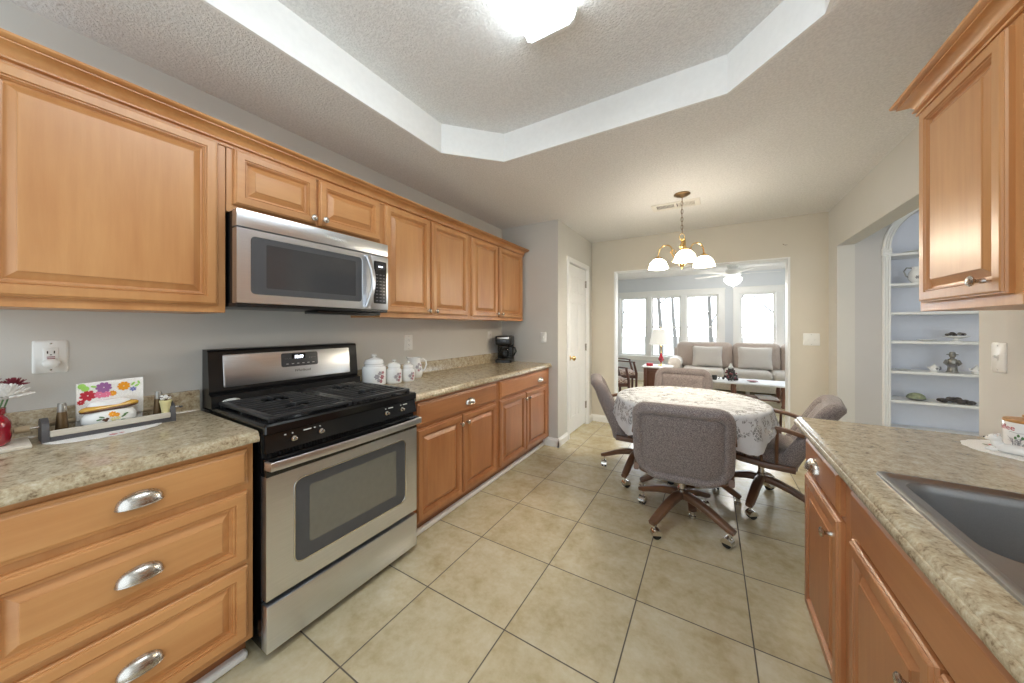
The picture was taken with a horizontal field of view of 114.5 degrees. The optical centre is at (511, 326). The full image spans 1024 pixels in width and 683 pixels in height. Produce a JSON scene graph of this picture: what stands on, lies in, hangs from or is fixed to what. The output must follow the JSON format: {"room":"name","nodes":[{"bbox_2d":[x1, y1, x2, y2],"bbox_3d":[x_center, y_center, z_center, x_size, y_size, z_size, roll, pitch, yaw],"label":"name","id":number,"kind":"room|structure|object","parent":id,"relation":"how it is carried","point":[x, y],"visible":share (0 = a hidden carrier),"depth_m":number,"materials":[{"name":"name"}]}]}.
{"room":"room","nodes":[
{"label":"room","id":0,"kind":"room"},
{"bbox_2d":[0,0,501,412],"bbox_3d":[-1.252,0.074,2.145,0.120,2.444,4.179,0,0,31],"label":"wall","id":1,"kind":"structure","parent":0,"point":[163,349],"depth_m":1.53,"materials":[{"name":"beige paint"}]},
{"bbox_2d":[32,340,68,373],"bbox_3d":[-1.718,0.114,1.227,0.030,0.122,0.080,0,0,31],"label":"wall outlet","id":2,"kind":"object","parent":1,"relation":"attached to","point":[49,356],"visible":1,"depth_m":1.23,"materials":[{"name":"white plastic"}]},
{"bbox_2d":[43,347,58,360],"bbox_3d":[-1.725,0.114,1.231,0.004,0.068,0.034,0,0,31],"label":"receptacle","id":3,"kind":"object","parent":2,"relation":"attached to","point":[49,353],"depth_m":1.23,"materials":[{"name":"white plastic"}]},
{"bbox_2d":[0,60,224,313],"bbox_3d":[-1.528,-0.442,1.244,0.330,0.765,0.612,0,0,31],"label":"upper cabinet","id":4,"kind":"object","parent":1,"relation":"attached to","point":[106,206],"visible":1,"depth_m":1.13,"materials":[{"name":"brown wood"}]},
{"bbox_2d":[225,147,379,242],"bbox_3d":[-1.155,-0.664,1.833,0.361,0.320,0.775,0,0,31],"label":"upper cabinet","id":5,"kind":"object","parent":1,"relation":"attached to","point":[252,183],"visible":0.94,"depth_m":1.65,"materials":[{"name":"brown wood"}]},
{"bbox_2d":[225,208,387,315],"bbox_3d":[-1.110,-0.285,1.802,0.432,0.438,0.762,0,0,31],"label":"microwave","id":6,"kind":"object","parent":5,"relation":"attached to","point":[272,263],"visible":0.99,"depth_m":1.60,"materials":[{"name":"silver metal"}]},
{"bbox_2d":[194,442,544,682],"bbox_3d":[-0.728,1.281,2.321,0.555,0.030,3.302,0,0,31],"label":"baseboard","id":7,"kind":"structure","parent":1,"relation":"attached to","point":[210,677],"depth_m":2.13,"materials":[{"name":"white paint"}]},
{"bbox_2d":[405,335,412,349],"bbox_3d":[-0.845,0.133,2.696,0.008,0.125,0.082,0,0,31],"label":"wall outlet","id":8,"kind":"object","parent":1,"relation":"attached to","point":[408,338],"visible":1,"depth_m":2.69,"materials":[{"name":"white plastic"}]},
{"bbox_2d":[351,204,467,319],"bbox_3d":[-0.721,-0.442,2.551,0.361,0.765,0.900,0,0,31],"label":"upper cabinet","id":9,"kind":"object","parent":1,"relation":"attached to","point":[428,262],"visible":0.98,"depth_m":2.42,"materials":[{"name":"brown wood"}]},
{"bbox_2d":[0,28,528,256],"bbox_3d":[-0.812,-0.820,2.394,0.369,0.076,3.321,0,0,31],"label":"crown molding","id":10,"kind":"structure","parent":9,"relation":"attached to","point":[16,50],"depth_m":1.32,"materials":[{"name":"brown wood"}]},
{"bbox_2d":[468,237,522,320],"bbox_3d":[-0.239,-0.442,3.351,0.361,0.765,0.965,0,0,31],"label":"upper cabinet","id":11,"kind":"object","parent":1,"relation":"attached to","point":[495,274],"visible":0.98,"depth_m":3.18,"materials":[{"name":"brown wood"}]},
{"bbox_2d":[8,0,978,279],"bbox_3d":[2.074,-1.148,3.245,8.200,0.001,9.500,0,0,31],"label":"ceiling","id":12,"kind":"structure","parent":0,"point":[795,137],"depth_m":1.93,"materials":[{"name":"white paint"}]},
{"bbox_2d":[201,0,833,162],"bbox_3d":[-0.223,-1.242,0.756,1.907,0.193,2.825,0,0,31],"label":"trim","id":13,"kind":"structure","parent":12,"relation":"attached to","point":[271,21],"depth_m":1.69,"materials":[{"name":"white paint"}]},
{"bbox_2d":[651,197,699,211],"bbox_3d":[1.544,-1.144,3.112,0.410,0.008,0.190,0,0,31],"label":"ceiling vent","id":14,"kind":"object","parent":12,"relation":"in","point":[689,202],"visible":0.99,"depth_m":3.10,"materials":[{"name":"white metal"}]},
{"bbox_2d":[647,191,715,270],"bbox_3d":[1.441,-0.824,2.834,0.545,0.649,0.528,0,0,31],"label":"chandelier","id":15,"kind":"object","parent":12,"relation":"hanging from","point":[685,255],"visible":1,"depth_m":2.84,"materials":[{"name":"white glass"}]},
{"bbox_2d":[695,264,779,285],"bbox_3d":[4.181,-0.946,6.168,1.360,0.404,1.371,0,0,31],"label":"ceiling fan","id":16,"kind":"object","parent":12,"relation":"hanging from","point":[733,278],"visible":0.99,"depth_m":6.08,"materials":[{"name":"white paint"}]},
{"bbox_2d":[213,379,832,682],"bbox_3d":[2.074,1.346,3.245,8.200,0.100,9.500,0,0,31],"label":"floor","id":17,"kind":"structure","parent":0,"point":[554,571],"depth_m":1.59,"materials":[{"name":"tile"}]},
{"bbox_2d":[0,443,252,682],"bbox_3d":[-1.393,0.869,1.150,0.657,0.854,0.610,0,0,31],"label":"base cabinet","id":18,"kind":"object","parent":17,"relation":"on","point":[146,576],"visible":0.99,"depth_m":0.99,"materials":[{"name":"brown wood"}]},
{"bbox_2d":[0,390,259,506],"bbox_3d":[-1.542,0.373,0.917,0.645,0.136,1.178,0,0,31],"label":"countertop","id":19,"kind":"structure","parent":18,"relation":"on","point":[41,470],"depth_m":1.08,"materials":[{"name":"stone"}]},
{"bbox_2d":[0,437,31,453],"bbox_3d":[-1.701,0.395,1.033,0.160,0.012,0.212,0,0,31],"label":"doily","id":20,"kind":"object","parent":19,"relation":"on","point":[16,444],"visible":1,"depth_m":1.07,"materials":[{"name":"white fabric"}]},
{"bbox_2d":[0,377,34,446],"bbox_3d":[-1.678,0.277,1.048,0.145,0.225,0.182,0,0,31],"label":"vase","id":21,"kind":"object","parent":20,"relation":"on","point":[10,389],"visible":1,"depth_m":1.07,"materials":[{"name":"red glass"}]},
{"bbox_2d":[13,401,182,443],"bbox_3d":[-1.566,0.362,1.280,0.116,0.078,0.415,0,0,31],"label":"tray","id":22,"kind":"object","parent":19,"relation":"on","point":[45,435],"visible":0.91,"depth_m":1.22,"materials":[{"name":"grey paint"}]},
{"bbox_2d":[55,402,68,429],"bbox_3d":[-1.617,0.328,1.182,0.032,0.106,0.032,0,0,31],"label":"shaker","id":23,"kind":"object","parent":22,"relation":"on","point":[61,422],"visible":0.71,"depth_m":1.18,"materials":[{"name":"brown glass"}]},
{"bbox_2d":[78,397,138,425],"bbox_3d":[-1.555,0.331,1.273,0.063,0.101,0.150,0,0,31],"label":"holder","id":24,"kind":"object","parent":22,"relation":"on","point":[112,409],"visible":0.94,"depth_m":1.25,"materials":[{"name":"white ceramic"}]},
{"bbox_2d":[75,377,142,426],"bbox_3d":[-1.583,0.295,1.301,0.028,0.170,0.171,0,0,31],"label":"kitchen towel","id":25,"kind":"object","parent":22,"relation":"in","point":[132,388],"visible":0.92,"depth_m":1.29,"materials":[{"name":"white fabric"}]},
{"bbox_2d":[153,391,161,414],"bbox_3d":[-1.502,0.328,1.396,0.032,0.106,0.032,0,0,31],"label":"shaker","id":26,"kind":"object","parent":22,"relation":"on","point":[156,409],"visible":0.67,"depth_m":1.39,"materials":[{"name":"brown glass"}]},
{"bbox_2d":[159,395,173,412],"bbox_3d":[-1.460,0.335,1.389,0.050,0.092,0.046,0,0,42],"label":"flower pot","id":27,"kind":"object","parent":22,"relation":"on","point":[165,401],"visible":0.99,"depth_m":1.38,"materials":[{"name":"beige ceramic"}]},
{"bbox_2d":[43,423,161,443],"bbox_3d":[-1.532,0.399,1.245,0.173,0.003,0.284,0,0,31],"label":"doily","id":28,"kind":"object","parent":19,"relation":"on","point":[128,430],"visible":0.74,"depth_m":1.21,"materials":[{"name":"white fabric"}]},
{"bbox_2d":[202,343,421,654],"bbox_3d":[-0.999,0.704,1.733,0.698,1.184,0.764,0,0,31],"label":"gas range","id":29,"kind":"object","parent":17,"relation":"on","point":[335,454],"visible":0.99,"depth_m":1.54,"materials":[{"name":"silver metal"}]},
{"bbox_2d":[204,387,415,434],"bbox_3d":[-1.016,0.399,1.743,0.630,0.040,0.760,0,0,31],"label":"cooktop","id":30,"kind":"object","parent":29,"relation":"in","point":[289,411],"depth_m":1.55,"materials":[{"name":"black metal"}]},
{"bbox_2d":[413,381,496,527],"bbox_3d":[-0.595,0.869,2.471,0.658,0.854,0.903,0,0,31],"label":"base cabinet","id":31,"kind":"object","parent":17,"relation":"on","point":[457,431],"visible":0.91,"depth_m":2.23,"materials":[{"name":"brown wood"}]},
{"bbox_2d":[357,353,551,400],"bbox_3d":[-0.340,0.373,2.910,0.645,0.136,1.919,0,0,31],"label":"countertop","id":32,"kind":"structure","parent":31,"relation":"on","point":[443,376],"depth_m":2.80,"materials":[{"name":"stone"}]},
{"bbox_2d":[362,354,385,384],"bbox_3d":[-0.949,0.296,2.268,0.157,0.210,0.156,0,0,31],"label":"canister","id":33,"kind":"object","parent":32,"relation":"on","point":[374,369],"visible":0.93,"depth_m":2.21,"materials":[{"name":"white ceramic"}]},
{"bbox_2d":[386,359,401,383],"bbox_3d":[-0.839,0.319,2.342,0.107,0.165,0.106,0,0,31],"label":"canister","id":34,"kind":"object","parent":32,"relation":"on","point":[394,372],"visible":1,"depth_m":2.30,"materials":[{"name":"white ceramic"}]},
{"bbox_2d":[402,361,414,381],"bbox_3d":[-0.763,0.328,2.422,0.093,0.146,0.092,0,0,31],"label":"canister","id":35,"kind":"object","parent":32,"relation":"on","point":[408,372],"visible":1,"depth_m":2.39,"materials":[{"name":"white ceramic"}]},
{"bbox_2d":[406,357,426,377],"bbox_3d":[-0.755,0.320,2.591,0.127,0.163,0.121,0,0,25],"label":"pitcher","id":36,"kind":"object","parent":32,"relation":"on","point":[416,361],"visible":0.81,"depth_m":2.56,"materials":[{"name":"white ceramic"}]},
{"bbox_2d":[495,335,516,362],"bbox_3d":[-0.053,0.253,3.704,0.239,0.296,0.232,0,0,9],"label":"coffee maker","id":37,"kind":"object","parent":32,"relation":"on","point":[505,343],"visible":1,"depth_m":3.63,"materials":[{"name":"black plastic"}]},
{"bbox_2d":[491,368,548,476],"bbox_3d":[-0.099,0.869,3.293,0.658,0.854,1.017,0,0,31],"label":"base cabinet","id":38,"kind":"object","parent":17,"relation":"on","point":[522,400],"visible":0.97,"depth_m":3.03,"materials":[{"name":"brown wood"}]},
{"bbox_2d":[618,366,629,391],"bbox_3d":[1.612,0.908,5.487,0.566,0.778,0.571,0,0,1],"label":"armchair","id":39,"kind":"object","parent":17,"relation":"on","point":[622,382],"visible":0.21,"depth_m":5.25,"materials":[{"name":"brown wood"}]},
{"bbox_2d":[618,358,637,387],"bbox_3d":[2.095,0.908,6.370,0.566,0.778,0.571,0,0,11],"label":"armchair","id":40,"kind":"object","parent":17,"relation":"on","point":[632,374],"visible":0.32,"depth_m":6.12,"materials":[{"name":"brown wood"}]},
{"bbox_2d":[591,373,674,487],"bbox_3d":[1.045,0.871,2.897,0.697,0.849,0.620,0,0,13],"label":"dining chair","id":41,"kind":"object","parent":17,"relation":"on","point":[606,399],"visible":0.46,"depth_m":2.69,"materials":[{"name":"grey fabric"}]},
{"bbox_2d":[641,364,673,385],"bbox_3d":[2.897,1.040,6.544,0.540,0.512,0.540,0,0,31],"label":"end table","id":42,"kind":"object","parent":17,"relation":"on","point":[649,371],"visible":0.31,"depth_m":6.42,"materials":[{"name":"wood"}]},
{"bbox_2d":[650,329,672,365],"bbox_3d":[2.958,0.402,6.530,0.434,0.765,0.434,0,0,31],"label":"table lamp","id":43,"kind":"object","parent":42,"relation":"on","point":[660,337],"visible":0.98,"depth_m":6.39,"materials":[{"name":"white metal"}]},
{"bbox_2d":[654,367,712,389],"bbox_3d":[1.680,0.871,3.269,0.597,0.849,0.685,0,0,31],"label":"dining chair","id":44,"kind":"object","parent":17,"relation":"on","point":[664,376],"visible":0.1,"depth_m":3.46,"materials":[{"name":"grey fabric"}]},
{"bbox_2d":[632,401,737,548],"bbox_3d":[1.097,0.871,2.130,0.597,0.849,0.691,0,0,28],"label":"dining chair","id":45,"kind":"object","parent":17,"relation":"on","point":[696,446],"visible":1,"depth_m":1.92,"materials":[{"name":"grey fabric"}]},
{"bbox_2d":[620,386,768,519],"bbox_3d":[1.349,0.923,2.526,0.990,0.745,0.990,0,0,31],"label":"dining table","id":46,"kind":"object","parent":17,"relation":"on","point":[646,477],"visible":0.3,"depth_m":2.40,"materials":[{"name":"white fabric"}]},
{"bbox_2d":[613,386,779,455],"bbox_3d":[1.350,0.666,2.519,1.101,0.238,1.100,0,0,31],"label":"tablecloth","id":47,"kind":"object","parent":46,"relation":"on","point":[730,402],"visible":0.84,"depth_m":2.36,"materials":[{"name":"white fabric"}]},
{"bbox_2d":[668,341,784,394],"bbox_3d":[4.588,0.816,6.435,2.719,0.960,0.840,0,0,31],"label":"sofa","id":48,"kind":"object","parent":17,"relation":"on","point":[683,358],"visible":0.4,"depth_m":6.41,"materials":[{"name":"beige fabric"}]},
{"bbox_2d":[683,365,723,376],"bbox_3d":[3.909,0.926,6.740,0.731,0.180,0.620,0,0,31],"label":"seat cushion","id":49,"kind":"object","parent":48,"relation":"on","point":[719,371],"depth_m":6.52,"materials":[{"name":"beige fabric"}]},
{"bbox_2d":[677,341,732,367],"bbox_3d":[4.096,0.601,7.034,1.028,0.530,0.287,0,0,31],"label":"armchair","id":50,"kind":"object","parent":48,"relation":"on","point":[684,349],"depth_m":7.00,"materials":[{"name":"brown fabric"}]},
{"bbox_2d":[692,346,722,367],"bbox_3d":[4.029,0.621,6.795,0.540,0.417,0.196,0,0,31],"label":"throw pillow","id":51,"kind":"object","parent":48,"relation":"on","point":[702,356],"visible":1,"depth_m":6.74,"materials":[{"name":"fabric"}]},
{"bbox_2d":[724,367,772,379],"bbox_3d":[4.540,0.926,6.359,0.731,0.180,0.620,0,0,31],"label":"seat cushion","id":52,"kind":"object","parent":48,"relation":"on","point":[759,374],"depth_m":6.10,"materials":[{"name":"beige fabric"}]},
{"bbox_2d":[737,347,772,370],"bbox_3d":[4.710,0.621,6.385,0.550,0.427,0.198,0,0,31],"label":"throw pillow","id":53,"kind":"object","parent":48,"relation":"on","point":[749,358],"visible":1,"depth_m":6.33,"materials":[{"name":"fabric"}]},
{"bbox_2d":[733,343,780,370],"bbox_3d":[4.869,0.601,6.567,0.766,0.530,0.287,0,0,31],"label":"cushion","id":54,"kind":"object","parent":48,"relation":"on","point":[776,349],"depth_m":6.43,"materials":[{"name":"brown fabric"}]},
{"bbox_2d":[770,370,784,380],"bbox_3d":[5.171,0.926,5.978,0.731,0.180,0.620,0,0,31],"label":"seat cushion","id":55,"kind":"object","parent":48,"relation":"on","point":[776,375],"depth_m":5.92,"materials":[{"name":"beige fabric"}]},
{"bbox_2d":[780,344,784,369],"bbox_3d":[5.495,0.601,6.189,0.684,0.530,0.287,0,0,31],"label":"cushion","id":56,"kind":"object","parent":48,"relation":"on","point":[782,349],"depth_m":6.30,"materials":[{"name":"brown fabric"}]},
{"bbox_2d":[713,377,784,408],"bbox_3d":[4.100,1.113,5.538,1.440,0.365,0.600,0,0,31],"label":"coffee table","id":57,"kind":"object","parent":17,"relation":"on","point":[766,383],"visible":0.56,"depth_m":5.45,"materials":[{"name":"wood"}]},
{"bbox_2d":[722,364,737,380],"bbox_3d":[3.761,0.784,5.673,0.232,0.283,0.236,0,0,31],"label":"ornament","id":58,"kind":"object","parent":57,"relation":"on","point":[731,376],"visible":1,"depth_m":5.63,"materials":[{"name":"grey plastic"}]},
{"bbox_2d":[736,393,780,401],"bbox_3d":[4.109,1.198,5.533,0.600,0.015,0.400,0,0,31],"label":"shelf","id":59,"kind":"object","parent":57,"relation":"attached to","point":[753,396],"depth_m":5.53,"materials":[{"name":"white wood"}]},
{"bbox_2d":[714,395,846,519],"bbox_3d":[1.869,0.887,2.378,0.748,0.818,0.653,0,0,41],"label":"dining chair","id":60,"kind":"object","parent":17,"relation":"on","point":[786,453],"visible":0.72,"depth_m":2.21,"materials":[{"name":"grey fabric"}]},
{"bbox_2d":[804,439,851,682],"bbox_3d":[1.398,0.869,1.049,0.693,0.854,0.500,0,0,31],"label":"base cabinet","id":61,"kind":"object","parent":17,"relation":"on","point":[828,533],"visible":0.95,"depth_m":1.11,"materials":[{"name":"brown wood"}]},
{"bbox_2d":[849,491,1017,682],"bbox_3d":[1.022,0.869,0.426,0.693,0.854,0.950,0,0,31],"label":"base cabinet","id":62,"kind":"object","parent":17,"relation":"on","point":[902,629],"visible":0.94,"depth_m":0.70,"materials":[{"name":"brown wood"}]},
{"bbox_2d":[794,417,1023,682],"bbox_3d":[1.172,0.421,0.655,0.687,0.040,1.532,0,0,31],"label":"countertop","id":63,"kind":"structure","parent":62,"relation":"on","point":[856,452],"depth_m":0.83,"materials":[{"name":"stone"}]},
{"bbox_2d":[876,471,1023,605],"bbox_3d":[1.024,0.494,0.426,0.546,0.202,0.788,0,0,31],"label":"sink","id":64,"kind":"object","parent":63,"relation":"in","point":[986,524],"visible":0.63,"depth_m":0.77,"materials":[{"name":"silver metal"}]},
{"bbox_2d":[960,439,1023,460],"bbox_3d":[1.636,0.399,1.024,0.254,0.003,0.284,0,0,-39],"label":"doily","id":65,"kind":"object","parent":63,"relation":"on","point":[979,445],"visible":0.56,"depth_m":1.08,"materials":[{"name":"white fabric"}]},
{"bbox_2d":[983,433,1023,456],"bbox_3d":[1.558,0.370,1.022,0.048,0.056,0.115,0,0,-17],"label":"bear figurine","id":66,"kind":"object","parent":65,"relation":"on","point":[996,441],"visible":1,"depth_m":1.04,"materials":[{"name":"white ceramic"}]},
{"bbox_2d":[1001,415,1023,446],"bbox_3d":[1.691,0.344,1.076,0.101,0.108,0.101,0,0,31],"label":"canister","id":67,"kind":"object","parent":65,"relation":"on","point":[1012,427],"visible":0.98,"depth_m":1.08,"materials":[{"name":"white ceramic"}]},
{"bbox_2d":[1008,436,1023,446],"bbox_3d":[1.643,0.372,1.070,0.005,0.035,0.042,0,0,-7],"label":"print","id":68,"kind":"object","parent":67,"relation":"attached to","point":[1013,440],"depth_m":1.07},
{"bbox_2d":[278,0,783,133],"bbox_3d":[-0.223,-1.339,0.756,2.007,0.001,2.925,0,0,31],"label":"ceiling","id":69,"kind":"structure","parent":0,"point":[464,63],"depth_m":1.59,"materials":[{"name":"white paint"}]},
{"bbox_2d":[502,0,577,45],"bbox_3d":[-0.142,-1.306,0.926,0.243,0.063,1.220,0,0,31],"label":"ceiling light","id":70,"kind":"object","parent":69,"relation":"attached to","point":[538,20],"visible":1,"depth_m":1.36,"materials":[{"name":"white"}]},
{"bbox_2d":[502,219,561,438],"bbox_3d":[0.160,0.074,3.791,0.838,2.444,0.100,0,0,31],"label":"wall","id":71,"kind":"structure","parent":0,"point":[542,264],"depth_m":3.63,"materials":[{"name":"beige paint"}]},
{"bbox_2d":[562,223,591,434],"bbox_3d":[0.780,0.074,4.105,0.100,2.444,1.078,0,0,31],"label":"wall","id":72,"kind":"structure","parent":0,"point":[575,246],"depth_m":3.85,"materials":[{"name":"beige paint"}]},
{"bbox_2d":[567,256,588,439],"bbox_3d":[0.826,0.246,4.087,0.037,2.100,0.783,0,0,31],"label":"trim","id":73,"kind":"structure","parent":72,"relation":"attached to","point":[570,260],"depth_m":3.81,"materials":[{"name":"white paint"}]},
{"bbox_2d":[570,264,586,433],"bbox_3d":[0.827,0.267,4.091,0.108,2.014,0.664,0,0,31],"label":"door","id":74,"kind":"structure","parent":72,"relation":"in","point":[578,284],"depth_m":4.12,"materials":[{"name":"white paint"}]},
{"bbox_2d":[618,269,784,371],"bbox_3d":[4.444,0.074,7.173,6.200,2.444,0.165,0,0,31],"label":"wall","id":75,"kind":"structure","parent":0,"point":[767,277],"depth_m":7.20,"materials":[{"name":"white paint"}]},
{"bbox_2d":[620,297,645,355],"bbox_3d":[2.982,0.009,8.075,0.665,1.455,0.070,0,0,31],"label":"window","id":76,"kind":"structure","parent":75,"relation":"attached to","point":[621,299],"depth_m":8.13,"materials":[{"name":"white paint"}]},
{"bbox_2d":[651,296,680,356],"bbox_3d":[3.603,0.009,7.701,0.675,1.455,0.070,0,0,31],"label":"window","id":77,"kind":"structure","parent":75,"relation":"attached to","point":[661,297],"depth_m":7.68,"materials":[{"name":"white paint"}]},
{"bbox_2d":[686,294,718,341],"bbox_3d":[4.226,0.009,7.325,0.660,1.455,0.070,0,0,31],"label":"window","id":78,"kind":"structure","parent":75,"relation":"attached to","point":[708,295],"depth_m":7.25,"materials":[{"name":"white paint"}]},
{"bbox_2d":[740,292,775,343],"bbox_3d":[5.078,0.009,6.811,0.640,1.455,0.070,0,0,31],"label":"window","id":79,"kind":"structure","parent":75,"relation":"attached to","point":[754,293],"depth_m":6.75,"materials":[{"name":"white paint"}]},
{"bbox_2d":[783,291,784,343],"bbox_3d":[5.682,0.009,6.447,0.630,1.455,0.070,0,0,31],"label":"window","id":80,"kind":"structure","parent":75,"relation":"attached to","point":[783,291],"depth_m":6.57,"materials":[{"name":"white paint"}]},
{"bbox_2d":[592,212,828,428],"bbox_3d":[1.106,0.074,4.609,5.132,2.444,0.120,0,0,31],"label":"wall","id":81,"kind":"structure","parent":0,"point":[805,238],"depth_m":3.55,"materials":[{"name":"beige paint"}]},
{"bbox_2d":[543,414,608,447],"bbox_3d":[1.645,1.251,3.516,3.424,0.090,1.194,0,0,31],"label":"baseboard","id":82,"kind":"structure","parent":81,"relation":"attached to","point":[554,442],"depth_m":3.62,"materials":[{"name":"white paint"}]},
{"bbox_2d":[614,257,789,434],"bbox_3d":[2.169,0.284,3.968,1.813,2.023,0.144,0,0,31],"label":"trim","id":83,"kind":"structure","parent":81,"relation":"attached to","point":[786,259],"depth_m":3.56,"materials":[{"name":"white paint"}]},
{"bbox_2d":[803,333,819,345],"bbox_3d":[3.053,0.134,3.353,0.130,0.125,0.018,0,0,31],"label":"light switch","id":84,"kind":"object","parent":81,"relation":"attached to","point":[811,339],"visible":1,"depth_m":3.36,"materials":[{"name":"white plastic"}]},
{"bbox_2d":[855,210,918,425],"bbox_3d":[4.207,0.074,2.587,2.268,2.444,0.378,0,0,31],"label":"wall","id":85,"kind":"structure","parent":0,"point":[868,258],"depth_m":2.96,"materials":[{"name":"grey paint"}]},
{"bbox_2d":[881,208,918,426],"bbox_3d":[3.642,0.092,2.688,0.860,2.408,0.034,0,0,31],"label":"trim","id":86,"kind":"structure","parent":85,"relation":"attached to","point":[886,251],"depth_m":2.89,"materials":[{"name":"white paint"}]},
{"bbox_2d":[891,251,918,259],"bbox_3d":[3.715,-0.628,2.809,0.744,0.022,0.257,0,0,31],"label":"shelf","id":87,"kind":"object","parent":85,"relation":"attached to","point":[907,255],"depth_m":2.88,"materials":[{"name":"white paint"}]},
{"bbox_2d":[891,282,918,287],"bbox_3d":[3.715,-0.364,2.809,0.744,0.022,0.257,0,0,31],"label":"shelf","id":88,"kind":"structure","parent":85,"relation":"attached to","point":[895,285],"depth_m":2.87,"materials":[{"name":"white paint"}]},
{"bbox_2d":[903,266,918,282],"bbox_3d":[3.537,-0.448,2.879,0.112,0.145,0.122,0,0,-19],"label":"jug","id":89,"kind":"object","parent":88,"relation":"on","point":[913,275],"visible":0.58,"depth_m":2.87,"materials":[{"name":"white ceramic"}]},
{"bbox_2d":[891,211,978,432],"bbox_3d":[3.717,0.064,2.813,0.748,2.222,0.255,0,0,31],"label":"lining","id":90,"kind":"object","parent":85,"relation":"attached to","point":[906,237],"visible":0.15,"depth_m":2.97,"materials":[{"name":"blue paint"}]},
{"bbox_2d":[891,396,978,408],"bbox_3d":[3.715,0.656,2.809,0.744,0.022,0.257,0,0,31],"label":"shelf","id":91,"kind":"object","parent":85,"relation":"attached to","point":[897,399],"depth_m":2.79,"materials":[{"name":"white paint"}]},
{"bbox_2d":[906,393,926,400],"bbox_3d":[3.535,0.613,2.878,0.117,0.064,0.116,0,0,31],"label":"shell dish","id":92,"kind":"object","parent":91,"relation":"on","point":[913,396],"visible":1,"depth_m":2.85,"materials":[{"name":"green ceramic"}]},
{"bbox_2d":[936,397,976,404],"bbox_3d":[3.724,0.621,2.760,0.211,0.056,0.116,0,0,31],"label":"cluster","id":93,"kind":"object","parent":91,"relation":"on","point":[957,400],"visible":1,"depth_m":2.74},
{"bbox_2d":[891,368,978,377],"bbox_3d":[3.715,0.401,2.809,0.744,0.022,0.257,0,0,31],"label":"shelf","id":94,"kind":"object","parent":85,"relation":"attached to","point":[893,370],"depth_m":2.78,"materials":[{"name":"white paint"}]},
{"bbox_2d":[943,352,961,372],"bbox_3d":[3.699,0.302,2.761,0.087,0.176,0.100,0,0,18],"label":"figurine","id":95,"kind":"object","parent":94,"relation":"on","point":[952,364],"visible":1,"depth_m":2.75,"materials":[{"name":"grey metal"}]},
{"bbox_2d":[891,340,978,344],"bbox_3d":[3.715,0.139,2.809,0.744,0.022,0.257,0,0,31],"label":"shelf","id":96,"kind":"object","parent":85,"relation":"attached to","point":[892,341],"depth_m":2.77,"materials":[{"name":"white paint"}]},
{"bbox_2d":[943,336,969,341],"bbox_3d":[3.727,0.105,2.762,0.144,0.046,0.144,0,0,31],"label":"footed bowl","id":97,"kind":"object","parent":96,"relation":"on","point":[955,338],"visible":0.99,"depth_m":2.74,"materials":[{"name":"white ceramic"}]},
{"bbox_2d":[891,311,978,314],"bbox_3d":[3.715,-0.113,2.809,0.744,0.022,0.257,0,0,31],"label":"shelf","id":98,"kind":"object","parent":85,"relation":"attached to","point":[937,312],"depth_m":2.78,"materials":[{"name":"white paint"}]},
{"bbox_2d":[891,424,978,435],"bbox_3d":[3.715,0.917,2.809,0.744,0.022,0.257,0,0,31],"label":"shelf","id":99,"kind":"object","parent":85,"relation":"attached to","point":[892,425],"depth_m":2.89,"materials":[{"name":"white paint"}]},
{"bbox_2d":[829,124,1023,436],"bbox_3d":[1.837,0.074,0.969,0.120,2.444,5.358,0,0,31],"label":"wall","id":100,"kind":"structure","parent":0,"point":[889,192],"depth_m":2.25,"materials":[{"name":"beige paint"}]},
{"bbox_2d":[919,11,1023,311],"bbox_3d":[1.544,-0.440,0.972,0.383,0.768,0.480,0,0,31],"label":"upper cabinet","id":101,"kind":"object","parent":100,"relation":"attached to","point":[971,136],"visible":1,"depth_m":0.96,"materials":[{"name":"brown wood"}]},
{"bbox_2d":[889,0,1023,116],"bbox_3d":[1.322,-0.840,0.617,0.389,0.076,1.443,0,0,31],"label":"crown molding","id":102,"kind":"structure","parent":101,"relation":"attached to","point":[987,19],"depth_m":1.00,"materials":[{"name":"brown wood"}]},
{"bbox_2d":[991,342,1006,373],"bbox_3d":[1.985,0.128,1.349,0.018,0.122,0.078,0,0,31],"label":"light switch","id":103,"kind":"object","parent":100,"relation":"attached to","point":[998,350],"visible":1,"depth_m":1.34,"materials":[{"name":"white plastic"}]},
{"label":"outside","id":104,"kind":"structure","parent":0,"visible":0},
{"bbox_2d":[622,336,772,354],"bbox_3d":[17.743,1.746,29.413,80.000,0.100,51.300,0,0,31],"label":"ground","id":105,"kind":"structure","parent":104,"point":[630,344],"depth_m":34.45,"materials":[{"name":"white"}]},
{"bbox_2d":[622,300,627,340],"bbox_3d":[3.827,-1.253,12.087,1.756,6.004,2.441,0,0,-35],"label":"bare tree","id":106,"kind":"object","parent":105,"relation":"on","point":[623,309],"visible":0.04,"depth_m":12.12,"materials":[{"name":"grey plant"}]},
{"bbox_2d":[657,298,666,354],"bbox_3d":[6.815,-3.186,15.450,1.722,9.869,3.308,0,0,-43],"label":"bare tree","id":107,"kind":"object","parent":105,"relation":"on","point":[658,300],"visible":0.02,"depth_m":15.50,"materials":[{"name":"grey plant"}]},
{"bbox_2d":[671,298,677,354],"bbox_3d":[6.232,-2.159,12.316,2.725,7.818,1.693,0,0,31],"label":"bare tree","id":108,"kind":"object","parent":105,"relation":"on","point":[675,343],"visible":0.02,"depth_m":12.58,"materials":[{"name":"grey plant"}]},
{"bbox_2d":[689,297,715,341],"bbox_3d":[8.173,-2.411,13.729,2.949,8.328,1.979,0,0,31],"label":"bare tree","id":109,"kind":"object","parent":105,"relation":"on","point":[710,320],"visible":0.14,"depth_m":13.60,"materials":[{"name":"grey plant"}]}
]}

